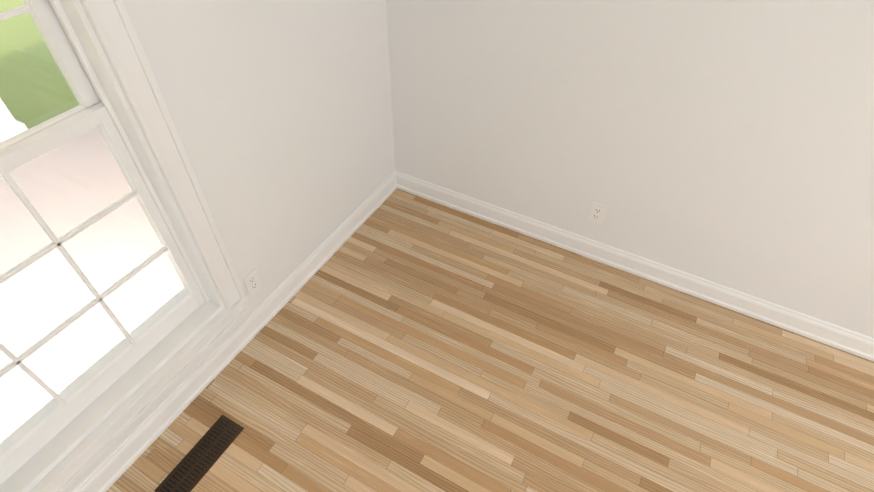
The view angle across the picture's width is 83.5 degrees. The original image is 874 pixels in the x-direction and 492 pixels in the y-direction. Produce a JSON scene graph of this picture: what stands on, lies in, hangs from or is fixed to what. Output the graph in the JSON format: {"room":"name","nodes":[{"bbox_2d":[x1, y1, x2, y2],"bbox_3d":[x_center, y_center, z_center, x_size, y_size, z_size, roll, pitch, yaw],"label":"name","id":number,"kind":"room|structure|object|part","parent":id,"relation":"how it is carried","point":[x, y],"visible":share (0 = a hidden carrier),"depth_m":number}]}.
{"room":"empty room","nodes":[
{"label":"empty room","id":0,"kind":"room"},
{"bbox_2d":[65,0,394,491],"bbox_3d":[-1.431,0.184,0.740,0.200,2.440,5.070,22,49,19],"label":"wall","id":1,"kind":"structure","parent":0,"point":[280,111],"depth_m":1.94},
{"bbox_2d":[0,0,250,491],"bbox_3d":[-1.159,-0.116,1.140,0.261,1.960,1.102,22,49,19],"label":"window","id":2,"kind":"structure","parent":1,"relation":"in","point":[71,453],"depth_m":1.55},
{"bbox_3d":[-1.166,-0.123,1.139,0.084,1.730,0.882,22,49,19],"label":"window sash","id":3,"kind":"part","parent":2,"relation":"part of"},
{"bbox_2d":[73,171,396,491],"bbox_3d":[-1.352,1.039,1.533,0.021,0.112,4.670,22,49,19],"label":"baseboard","id":4,"kind":"structure","parent":1,"relation":"attached to","point":[141,437],"depth_m":2.10},
{"bbox_2d":[243,269,261,296],"bbox_3d":[-0.797,0.160,2.119,0.007,0.115,0.070,22,49,19],"label":"electrical outlet","id":5,"kind":"object","parent":1,"relation":"attached to","point":[252,283],"visible":1,"depth_m":2.11},
{"bbox_2d":[106,188,873,491],"bbox_3d":[0.616,1.901,0.893,4.900,0.120,5.070,22,49,19],"label":"floor","id":6,"kind":"structure","parent":0,"point":[402,341],"depth_m":2.08},
{"bbox_2d":[154,414,243,491],"bbox_3d":[-0.892,0.802,1.853,0.115,0.004,0.330,22,49,19],"label":"floor vent","id":7,"kind":"object","parent":6,"relation":"in","point":[189,471],"visible":1,"depth_m":1.85},
{"bbox_2d":[386,0,873,337],"bbox_3d":[1.882,-0.475,1.467,4.700,2.440,0.200,22,49,19],"label":"wall","id":8,"kind":"structure","parent":0,"point":[728,143],"depth_m":2.06},
{"bbox_2d":[587,202,606,223],"bbox_3d":[0.796,-0.162,2.439,0.070,0.115,0.007,22,49,19],"label":"electrical outlet","id":9,"kind":"object","parent":8,"relation":"attached to","point":[597,213],"visible":1,"depth_m":2.44},
{"bbox_2d":[397,171,873,360],"bbox_3d":[1.722,0.376,2.259,4.440,0.112,0.021,22,49,19],"label":"baseboard","id":10,"kind":"structure","parent":8,"relation":"attached to","point":[858,344],"depth_m":2.48},
{"label":"outside","id":11,"kind":"structure","parent":0,"visible":0},
{"bbox_2d":[0,0,78,128],"bbox_3d":[-40.846,-52.996,54.559,450.000,0.200,400.000,22,49,19],"label":"ground","id":12,"kind":"structure","parent":11,"point":[31,73],"depth_m":4.67},
{"bbox_2d":[0,98,183,442],"bbox_3d":[0.177,1.229,-0.084,9.110,2.900,9.470,22,49,19],"label":"porch","id":13,"kind":"object","parent":12,"relation":"on","point":[23,382],"depth_m":2.59}
]}

